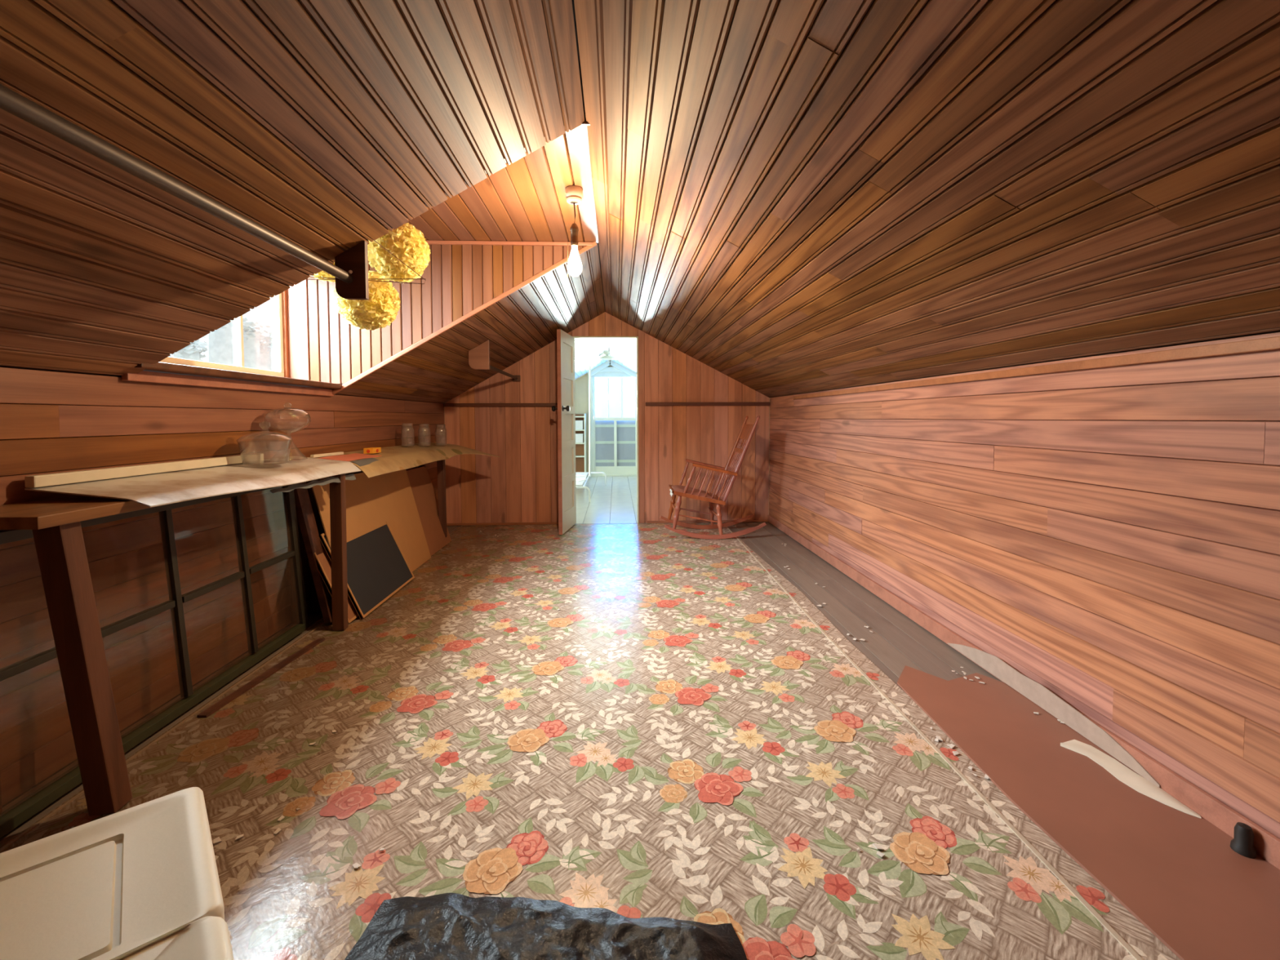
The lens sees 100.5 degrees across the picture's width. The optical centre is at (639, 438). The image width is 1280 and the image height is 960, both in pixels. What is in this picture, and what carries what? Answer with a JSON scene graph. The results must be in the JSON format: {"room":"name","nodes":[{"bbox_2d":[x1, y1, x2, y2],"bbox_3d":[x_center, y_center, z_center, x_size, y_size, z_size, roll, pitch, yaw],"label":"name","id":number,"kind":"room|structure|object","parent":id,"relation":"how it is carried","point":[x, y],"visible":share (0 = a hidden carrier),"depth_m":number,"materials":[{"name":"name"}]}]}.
{"room":"attic","nodes":[
{"label":"attic","id":0,"kind":"room"},
{"bbox_2d":[0,365,445,807],"bbox_3d":[-1.909,0.344,3.710,0.051,1.278,12.250,0,2,-3],"label":"wall","id":1,"kind":"structure","parent":0,"point":[52,421],"depth_m":1.94,"materials":[{"name":"brown wood"}]},
{"bbox_2d":[24,453,263,488],"bbox_3d":[-1.770,0.104,2.018,0.028,0.034,0.980,0,2,-2],"label":"trim","id":2,"kind":"structure","parent":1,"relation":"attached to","point":[59,478],"depth_m":1.82,"materials":[{"name":"beige wood"}]},
{"bbox_2d":[0,484,308,837],"bbox_3d":[-1.717,0.606,1.971,0.108,0.780,1.505,0,2,-3],"label":"window sash","id":3,"kind":"structure","parent":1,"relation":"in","point":[22,811],"depth_m":1.97,"materials":[{"name":"green paint"}]},
{"bbox_2d":[120,370,333,395],"bbox_3d":[-1.822,-0.250,2.526,0.024,0.040,1.355,0,2,-3],"label":"trim","id":4,"kind":"structure","parent":1,"relation":"attached to","point":[144,375],"depth_m":2.26,"materials":[{"name":"brown wood"}]},
{"bbox_2d":[134,289,342,389],"bbox_3d":[-1.941,-0.700,2.502,0.372,0.972,1.375,0,2,-3],"label":"window frame","id":5,"kind":"structure","parent":1,"relation":"in","point":[284,295],"depth_m":2.46,"materials":[{"name":"brown wood"}]},
{"bbox_2d":[160,293,284,377],"bbox_3d":[-2.104,-0.678,2.539,0.040,0.675,1.212,0,2,-3],"label":"window","id":6,"kind":"structure","parent":5,"relation":"attached to","point":[277,305],"depth_m":2.86,"materials":[{"name":"green paint"}]},
{"bbox_2d":[0,0,604,403],"bbox_3d":[-1.044,-0.672,1.488,1.767,1.024,7.718,0,2,-3],"label":"ceiling","id":7,"kind":"structure","parent":0,"point":[322,124],"depth_m":1.33,"materials":[{"name":"brown wood"}]},
{"bbox_2d":[0,84,368,299],"bbox_3d":[-0.994,-0.551,0.763,0.110,0.202,2.258,0,2,-1],"label":"closet rod","id":8,"kind":"object","parent":7,"relation":"attached to","point":[350,268],"visible":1,"depth_m":1.16,"materials":[{"name":"metal"}]},
{"bbox_2d":[468,339,519,381],"bbox_3d":[-1.234,-0.657,4.655,0.150,0.220,1.366,0,2,-3],"label":"closet rod","id":9,"kind":"object","parent":7,"relation":"attached to","point":[479,356],"visible":1,"depth_m":3.98,"materials":[{"name":"wood"}]},
{"bbox_2d":[287,240,585,384],"bbox_3d":[-1.187,-0.752,3.232,1.865,0.932,0.051,0,2,-3],"label":"wall","id":10,"kind":"structure","parent":0,"point":[324,347],"depth_m":3.20,"materials":[{"name":"brown wood"}]},
{"bbox_2d":[332,241,596,394],"bbox_3d":[-1.054,-0.731,3.207,1.592,0.922,0.018,0,2,-3],"label":"trim","id":11,"kind":"structure","parent":10,"relation":"attached to","point":[586,248],"depth_m":3.20,"materials":[{"name":"wood"}]},
{"bbox_2d":[425,240,592,246],"bbox_3d":[-1.192,-1.174,3.184,1.815,0.020,0.022,0,2,-3],"label":"trim","id":12,"kind":"structure","parent":10,"relation":"attached to","point":[429,242],"depth_m":3.19,"materials":[{"name":"brown wood"}]},
{"bbox_2d":[344,120,590,250],"bbox_3d":[-1.115,-0.698,1.885,1.887,0.932,0.039,0,2,-3],"label":"wall","id":13,"kind":"structure","parent":0,"point":[584,123],"depth_m":1.90,"materials":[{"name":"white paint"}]},
{"bbox_2d":[0,475,1001,846],"bbox_3d":[-0.236,0.969,3.820,3.395,0.079,12.269,0,2,-3],"label":"floor","id":14,"kind":"structure","parent":0,"point":[895,642],"depth_m":2.93,"materials":[{"name":"wood"}]},
{"bbox_2d":[0,473,355,815],"bbox_3d":[-1.633,0.581,2.094,0.342,0.842,1.560,0,2,-3],"label":"table","id":15,"kind":"object","parent":14,"relation":"on","point":[55,523],"depth_m":1.43,"materials":[{"name":"brown wood"}]},
{"bbox_2d":[24,456,360,506],"bbox_3d":[-1.624,0.157,2.187,0.365,0.083,1.300,0,2,-3],"label":"sheet","id":16,"kind":"object","parent":15,"relation":"on","point":[152,490],"visible":0.91,"depth_m":1.90,"materials":[{"name":"beige paper"}]},
{"bbox_2d":[235,421,293,465],"bbox_3d":[-1.678,0.015,2.385,0.208,0.194,0.208,0,2,-3],"label":"glass dish","id":17,"kind":"object","parent":16,"relation":"on","point":[265,462],"visible":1,"depth_m":2.38,"materials":[{"name":"clear glass"}]},
{"bbox_2d":[237,440,292,465],"bbox_3d":[-1.678,0.061,2.386,0.202,0.103,0.202,0,2,-3],"label":"bowl","id":18,"kind":"object","parent":17,"relation":"on","point":[265,462],"depth_m":2.39,"materials":[{"name":"clear glass"}]},
{"bbox_2d":[264,402,311,460],"bbox_3d":[-1.718,-0.038,2.601,0.192,0.280,0.191,0,2,-3],"label":"glass compote","id":19,"kind":"object","parent":16,"relation":"on","point":[284,407],"visible":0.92,"depth_m":2.58,"materials":[{"name":"clear glass"}]},
{"bbox_2d":[264,418,311,433],"bbox_3d":[-1.718,-0.062,2.600,0.192,0.072,0.191,0,2,-3],"label":"bowl","id":20,"kind":"object","parent":19,"relation":"on","point":[267,424],"depth_m":2.58,"materials":[{"name":"clear glass"}]},
{"bbox_2d":[306,459,447,612],"bbox_3d":[-1.753,0.518,3.796,0.255,0.824,1.805,0,2,-3],"label":"bench","id":21,"kind":"object","parent":14,"relation":"on","point":[314,606],"visible":0.11,"depth_m":3.00,"materials":[{"name":"brown wood"}]},
{"bbox_2d":[309,441,498,477],"bbox_3d":[-1.552,0.134,3.853,0.650,0.144,1.920,0,2,-3],"label":"oilcloth","id":22,"kind":"object","parent":21,"relation":"on","point":[396,458],"depth_m":3.67,"materials":[{"name":"beige fabric"}]},
{"bbox_2d":[310,451,343,457],"bbox_3d":[-1.785,0.089,3.044,0.020,0.017,0.290,0,2,0],"label":"stick","id":23,"kind":"object","parent":22,"relation":"on","point":[340,452],"visible":1,"depth_m":3.02,"materials":[{"name":"beige wood"}]},
{"bbox_2d":[317,453,382,461],"bbox_3d":[-1.685,0.105,3.114,0.160,0.024,0.420,0,2,-3],"label":"paper","id":24,"kind":"object","parent":22,"relation":"on","point":[349,457],"visible":0.98,"depth_m":3.06,"materials":[{"name":"paper"}]},
{"bbox_2d":[363,447,381,453],"bbox_3d":[-1.724,0.073,3.431,0.061,0.034,0.116,0,2,-3],"label":"matchbox","id":25,"kind":"object","parent":22,"relation":"on","point":[370,450],"visible":1,"depth_m":3.38},
{"bbox_2d":[400,423,413,447],"bbox_3d":[-1.784,-0.030,4.086,0.094,0.179,0.093,0,2,-3],"label":"glass jar","id":26,"kind":"object","parent":22,"relation":"on","point":[402,424],"visible":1,"depth_m":4.09,"materials":[{"name":"clear glass"}]},
{"bbox_2d":[417,423,430,446],"bbox_3d":[-1.738,-0.032,4.289,0.094,0.179,0.093,0,2,-3],"label":"glass jar","id":27,"kind":"object","parent":22,"relation":"on","point":[419,424],"visible":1,"depth_m":4.27,"materials":[{"name":"clear glass"}]},
{"bbox_2d":[435,424,446,445],"bbox_3d":[-1.683,-0.033,4.501,0.094,0.179,0.093,0,2,-3],"label":"glass jar","id":28,"kind":"object","parent":22,"relation":"on","point":[436,424],"visible":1,"depth_m":4.50,"materials":[{"name":"clear glass"}]},
{"bbox_2d":[575,413,586,472],"bbox_3d":[-1.155,0.115,9.720,0.335,1.160,0.260,0,2,-3],"label":"bookshelf","id":29,"kind":"object","parent":14,"relation":"on","point":[580,447],"visible":0.45,"depth_m":9.84,"materials":[{"name":"green paint"}]},
{"bbox_2d":[575,420,583,429],"bbox_3d":[-1.135,-0.257,9.686,0.206,0.162,0.186,0,2,-3],"label":"carton","id":30,"kind":"object","parent":29,"relation":"on","point":[579,424],"visible":0.58,"depth_m":9.60,"materials":[{"name":"white cardboard"}]},
{"bbox_2d":[575,433,583,442],"bbox_3d":[-1.134,-0.017,9.696,0.206,0.162,0.186,0,2,-3],"label":"carton","id":31,"kind":"object","parent":29,"relation":"on","point":[579,437],"visible":0.61,"depth_m":9.61,"materials":[{"name":"white cardboard"}]},
{"bbox_2d":[0,522,1180,959],"bbox_3d":[-0.276,1.036,1.591,2.700,0.047,7.658,0,2,-3],"label":"rug","id":32,"kind":"object","parent":14,"relation":"on","point":[689,736],"visible":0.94,"depth_m":1.61,"materials":[{"name":"multicoloured fabric"}]},
{"bbox_2d":[0,786,234,959],"bbox_3d":[-0.787,0.856,0.638,0.460,0.397,0.638,-2,3,-43],"label":"storage bin","id":33,"kind":"object","parent":32,"relation":"on","point":[141,882],"visible":1,"depth_m":0.77,"materials":[{"name":"white plastic"}]},
{"bbox_2d":[196,638,324,717],"bbox_3d":[-1.567,0.990,2.258,0.035,0.010,0.673,0,2,3],"label":"wood strip","id":34,"kind":"object","parent":32,"relation":"on","point":[252,683],"visible":1,"depth_m":2.18,"materials":[{"name":"brown wood"}]},
{"bbox_2d":[293,481,332,623],"bbox_3d":[-1.703,0.586,2.787,0.189,0.746,0.090,0,2,-3],"label":"plywood sheet","id":35,"kind":"object","parent":32,"relation":"on","point":[304,513],"visible":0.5,"depth_m":2.76,"materials":[{"name":"brown wood"}]},
{"bbox_2d":[314,542,359,623],"bbox_3d":[-1.637,0.738,3.072,0.213,0.438,0.620,0,2,-3],"label":"picture frame","id":36,"kind":"object","parent":32,"relation":"on","point":[323,562],"visible":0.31,"depth_m":2.80,"materials":[{"name":"brown wood"}]},
{"bbox_2d":[318,520,414,619],"bbox_3d":[-1.610,0.722,3.200,0.226,0.462,0.725,0,2,-3],"label":"chalkboard","id":37,"kind":"object","parent":32,"relation":"on","point":[377,567],"visible":0.76,"depth_m":3.16,"materials":[{"name":"black"}]},
{"bbox_2d":[311,469,431,571],"bbox_3d":[-1.684,0.577,3.474,0.196,0.732,1.240,0,2,-3],"label":"cardboard sheet","id":38,"kind":"object","parent":32,"relation":"on","point":[372,501],"visible":0.36,"depth_m":3.59,"materials":[{"name":"brown cardboard"}]},
{"bbox_2d":[406,466,451,555],"bbox_3d":[-1.746,0.578,4.312,0.218,0.662,0.680,0,2,-3],"label":"sheet","id":39,"kind":"object","parent":32,"relation":"on","point":[426,501],"visible":0.64,"depth_m":4.38,"materials":[{"name":"brown cardboard"}]},
{"bbox_2d":[344,893,746,959],"bbox_3d":[-0.164,1.022,0.931,0.840,0.035,0.564,0,2,-3],"label":"plastic bag","id":40,"kind":"object","parent":32,"relation":"on","point":[445,926],"visible":1,"depth_m":1.09,"materials":[{"name":"black plastic"}]},
{"bbox_2d":[213,524,1064,868],"bbox_3d":[-0.015,0.940,3.276,2.858,0.011,4.006,0,2,-3],"label":"chips","id":41,"kind":"object","parent":32,"relation":"on","point":[356,865],"visible":0.92,"depth_m":1.58,"materials":[{"name":"white paint"}]},
{"bbox_2d":[660,415,766,539],"bbox_3d":[0.656,0.331,4.911,0.908,1.093,0.508,0,2,-3],"label":"rocking chair","id":42,"kind":"object","parent":32,"relation":"on","point":[746,432],"visible":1,"depth_m":4.74,"materials":[{"name":"orange wood"}]},
{"bbox_2d":[574,358,606,502],"bbox_3d":[-0.901,-0.164,7.592,0.806,1.862,1.776,0,2,-3],"label":"rack","id":43,"kind":"object","parent":14,"relation":"on","point":[585,473],"visible":0.54,"depth_m":7.95,"materials":[{"name":"white metal"}]},
{"bbox_2d":[575,478,586,481],"bbox_3d":[-0.876,0.565,7.346,0.210,0.004,0.280,1,2,20],"label":"paper sheet","id":44,"kind":"object","parent":43,"relation":"on","point":[576,479],"visible":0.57,"depth_m":7.37,"materials":[{"name":"white paper"}]},
{"bbox_2d":[575,472,588,485],"bbox_3d":[-0.997,0.565,7.591,0.440,0.012,1.500,0,2,-3],"label":"wire shelf","id":45,"kind":"object","parent":43,"relation":"attached to","point":[577,483],"depth_m":7.62,"materials":[{"name":"white metal"}]},
{"bbox_2d":[897,665,1279,959],"bbox_3d":[1.334,1.067,0.077,0.462,0.008,4.450,0,2,-3],"label":"sheet","id":46,"kind":"object","parent":14,"relation":"on","point":[1178,873],"visible":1,"depth_m":1.37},
{"bbox_2d":[1060,739,1201,818],"bbox_3d":[1.451,0.998,1.585,0.096,0.009,0.350,-1,2,-14],"label":"paper","id":47,"kind":"object","parent":46,"relation":"on","point":[1122,773],"visible":1,"depth_m":1.58,"materials":[{"name":"white paper"}]},
{"bbox_2d":[1230,822,1256,858],"bbox_3d":[1.483,0.979,1.308,0.044,0.069,0.044,0,2,-3],"label":"door stop","id":48,"kind":"object","parent":46,"relation":"on","point":[1242,842],"visible":1,"depth_m":1.30,"materials":[{"name":"black rubber"}]},
{"bbox_2d":[407,111,599,243],"bbox_3d":[-1.143,-1.186,2.539,1.955,0.053,1.355,0,2,-3],"label":"ceiling","id":49,"kind":"structure","parent":0,"point":[525,200],"depth_m":2.66,"materials":[{"name":"brown wood"}]},
{"bbox_2d":[311,262,335,283],"bbox_3d":[-1.446,-0.943,2.464,0.249,0.427,0.253,0,2,-3],"label":"pompom","id":50,"kind":"object","parent":49,"relation":"hanging from","point":[323,274],"visible":0.06,"depth_m":2.44,"materials":[{"name":"paper"}]},
{"bbox_2d":[305,239,426,284],"bbox_3d":[-1.154,-0.896,2.212,0.523,0.503,0.033,0,2,-3],"label":"wire hanger","id":51,"kind":"object","parent":49,"relation":"hanging from","point":[373,239],"visible":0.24,"depth_m":2.21,"materials":[{"name":"brown metal"}]},
{"bbox_2d":[333,270,400,330],"bbox_3d":[-1.208,-0.818,2.356,0.262,0.670,0.264,0,2,-3],"label":"pompom","id":52,"kind":"object","parent":49,"relation":"hanging from","point":[381,308],"visible":0.7,"depth_m":2.30,"materials":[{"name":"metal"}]},
{"bbox_2d":[367,222,431,283],"bbox_3d":[-1.099,-0.934,2.417,0.277,0.444,0.275,0,2,-3],"label":"pompom","id":53,"kind":"object","parent":49,"relation":"hanging from","point":[407,243],"visible":0.8,"depth_m":2.35,"materials":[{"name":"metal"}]},
{"bbox_2d":[564,185,582,272],"bbox_3d":[-0.306,-0.959,2.483,0.082,0.405,0.082,0,2,-3],"label":"pendant lamp","id":54,"kind":"object","parent":49,"relation":"hanging from","point":[574,194],"visible":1,"depth_m":2.46,"materials":[{"name":"ceramic"}]},
{"bbox_2d":[569,223,578,247],"bbox_3d":[-0.306,-0.951,2.483,0.040,0.100,0.040,0,2,-3],"label":"socket","id":55,"kind":"object","parent":54,"relation":"attached to","point":[574,229],"depth_m":2.47,"materials":[{"name":"brown metal"}]},
{"bbox_2d":[574,360,613,475],"bbox_3d":[-0.515,-0.388,9.904,3.295,2.147,0.050,0,2,-3],"label":"wall","id":56,"kind":"structure","parent":0,"point":[581,384],"depth_m":9.84,"materials":[{"name":"beige paint"}]},
{"bbox_2d":[587,367,623,475],"bbox_3d":[-0.457,-0.321,9.864,0.990,2.015,0.045,0,2,-3],"label":"trim","id":57,"kind":"structure","parent":56,"relation":"attached to","point":[606,369],"depth_m":9.82,"materials":[{"name":"green paint"}]},
{"bbox_2d":[586,360,636,378],"bbox_3d":[-0.460,-1.264,9.797,1.020,0.376,0.080,0,2,-3],"label":"trim","id":58,"kind":"structure","parent":56,"relation":"attached to","point":[594,371],"depth_m":9.75,"materials":[{"name":"green paint"}]},
{"bbox_2d":[592,372,636,475],"bbox_3d":[-0.459,-0.280,9.897,0.895,1.930,0.121,0,2,-3],"label":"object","id":59,"kind":"structure","parent":56,"relation":"in","point":[615,437],"depth_m":9.94,"materials":[{"name":"green paint"}]},
{"bbox_2d":[574,338,636,379],"bbox_3d":[-0.417,-0.913,7.668,3.624,1.037,4.482,0,2,-3],"label":"ceiling","id":60,"kind":"structure","parent":0,"point":[588,351],"depth_m":7.71,"materials":[{"name":"white paint"}]},
{"bbox_2d":[598,351,615,359],"bbox_3d":[-0.528,-1.337,8.538,0.300,0.117,0.300,0,2,-3],"label":"ceiling lamp","id":61,"kind":"object","parent":60,"relation":"attached to","point":[606,357],"visible":0.94,"depth_m":8.49,"materials":[{"name":"white ceramic"}]},
{"bbox_2d":[444,310,769,523],"bbox_3d":[-0.314,-0.225,5.424,3.395,2.177,0.051,0,2,-3],"label":"wall","id":62,"kind":"structure","parent":0,"point":[521,484],"depth_m":5.41,"materials":[{"name":"brown wood"}]},
{"bbox_2d":[443,403,557,406],"bbox_3d":[-1.360,-0.341,5.331,1.193,0.034,0.022,0,2,-3],"label":"trim","id":63,"kind":"structure","parent":62,"relation":"attached to","point":[444,404],"depth_m":5.32,"materials":[{"name":"brown wood"}]},
{"bbox_2d":[446,522,558,525],"bbox_3d":[-1.356,0.858,5.383,1.188,0.022,0.016,0,2,-3],"label":"baseboard","id":64,"kind":"structure","parent":62,"relation":"attached to","point":[490,523],"depth_m":5.38,"materials":[{"name":"brown wood"}]},
{"bbox_2d":[551,328,576,534],"bbox_3d":[-0.726,-0.068,5.105,0.168,1.868,0.542,0,2,-1],"label":"door","id":65,"kind":"structure","parent":62,"relation":"in","point":[566,408],"depth_m":5.03,"materials":[{"name":"white paint"}]},
{"bbox_2d":[573,336,636,338],"bbox_3d":[-0.353,-1.027,5.391,0.636,0.016,0.075,0,2,-3],"label":"trim","id":66,"kind":"structure","parent":62,"relation":"attached to","point":[575,337],"depth_m":5.36,"materials":[{"name":"green paint"}]},
{"bbox_2d":[636,336,639,523],"bbox_3d":[-0.023,-0.087,5.443,0.016,1.898,0.075,0,2,-3],"label":"trim","id":67,"kind":"structure","parent":62,"relation":"attached to","point":[637,474],"depth_m":5.41,"materials":[{"name":"green paint"}]},
{"bbox_2d":[645,402,769,405],"bbox_3d":[0.693,-0.357,5.423,1.276,0.034,0.022,0,2,-3],"label":"trim","id":68,"kind":"structure","parent":62,"relation":"attached to","point":[646,403],"depth_m":5.41,"materials":[{"name":"brown wood"}]},
{"bbox_2d":[647,519,768,523],"bbox_3d":[0.702,0.848,5.475,1.261,0.022,0.016,0,2,-3],"label":"baseboard","id":69,"kind":"structure","parent":62,"relation":"attached to","point":[765,520],"depth_m":5.46,"materials":[{"name":"brown wood"}]},
{"bbox_2d":[573,0,1279,397],"bbox_3d":[0.725,-0.709,1.566,1.838,0.967,7.718,0,2,-3],"label":"ceiling","id":70,"kind":"structure","parent":0,"point":[792,197],"depth_m":1.34,"materials":[{"name":"brown wood"}]},
{"bbox_2d":[768,330,1279,839],"bbox_3d":[1.433,0.301,3.858,0.051,1.330,12.250,0,2,-3],"label":"wall","id":71,"kind":"structure","parent":0,"point":[1110,535],"depth_m":1.75,"materials":[{"name":"brown wood"}]},
{"bbox_2d":[768,515,1279,869],"bbox_3d":[1.497,0.969,1.668,0.014,0.070,7.668,0,2,-3],"label":"baseboard","id":72,"kind":"structure","parent":71,"relation":"attached to","point":[1266,845],"depth_m":1.54,"materials":[{"name":"brown wood"}]},
{"bbox_2d":[793,336,1279,399],"bbox_3d":[1.528,-0.211,0.841,0.012,0.030,7.718,0,2,-3],"label":"trim","id":73,"kind":"structure","parent":71,"relation":"attached to","point":[1270,343],"depth_m":1.71,"materials":[{"name":"brown wood"}]},
{"bbox_2d":[947,643,1160,787],"bbox_3d":[1.471,0.942,2.017,0.004,0.083,0.980,0,2,-3],"label":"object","id":74,"kind":"object","parent":71,"relation":"attached to","point":[1032,690],"visible":1,"depth_m":1.90,"materials":[{"name":"paper"}]},
{"label":"outside","id":75,"kind":"structure","parent":0,"visible":0},
{"bbox_3d":[-7.114,4.042,2.847,9.000,0.100,14.000,0,2,-3],"label":"ground","id":76,"kind":"structure","parent":75,"visible":0},
{"bbox_2d":[172,331,214,361],"bbox_3d":[-5.294,1.277,6.275,0.616,5.146,0.428,0,2,-3],"label":"tree","id":77,"kind":"object","parent":76,"relation":"on","point":[191,353],"visible":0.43,"depth_m":6.15,"materials":[{"name":"green plant"}]},
{"bbox_2d":[208,320,235,365],"bbox_3d":[-5.314,1.027,6.865,0.530,5.600,0.442,0,2,-3],"label":"tree","id":78,"kind":"object","parent":76,"relation":"on","point":[222,342],"visible":0.09,"depth_m":6.68,"materials":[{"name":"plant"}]},
{"bbox_2d":[242,316,271,368],"bbox_3d":[-5.298,1.057,7.323,0.628,5.503,0.416,0,2,-3],"label":"tree","id":79,"kind":"object","parent":76,"relation":"on","point":[251,336],"visible":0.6,"depth_m":7.18,"materials":[{"name":"green plant"}]},
{"bbox_2d":[257,328,273,370],"bbox_3d":[-5.429,1.110,7.789,0.468,5.358,0.422,0,2,-3],"label":"tree","id":80,"kind":"object","parent":76,"relation":"on","point":[264,348],"visible":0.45,"depth_m":7.66,"materials":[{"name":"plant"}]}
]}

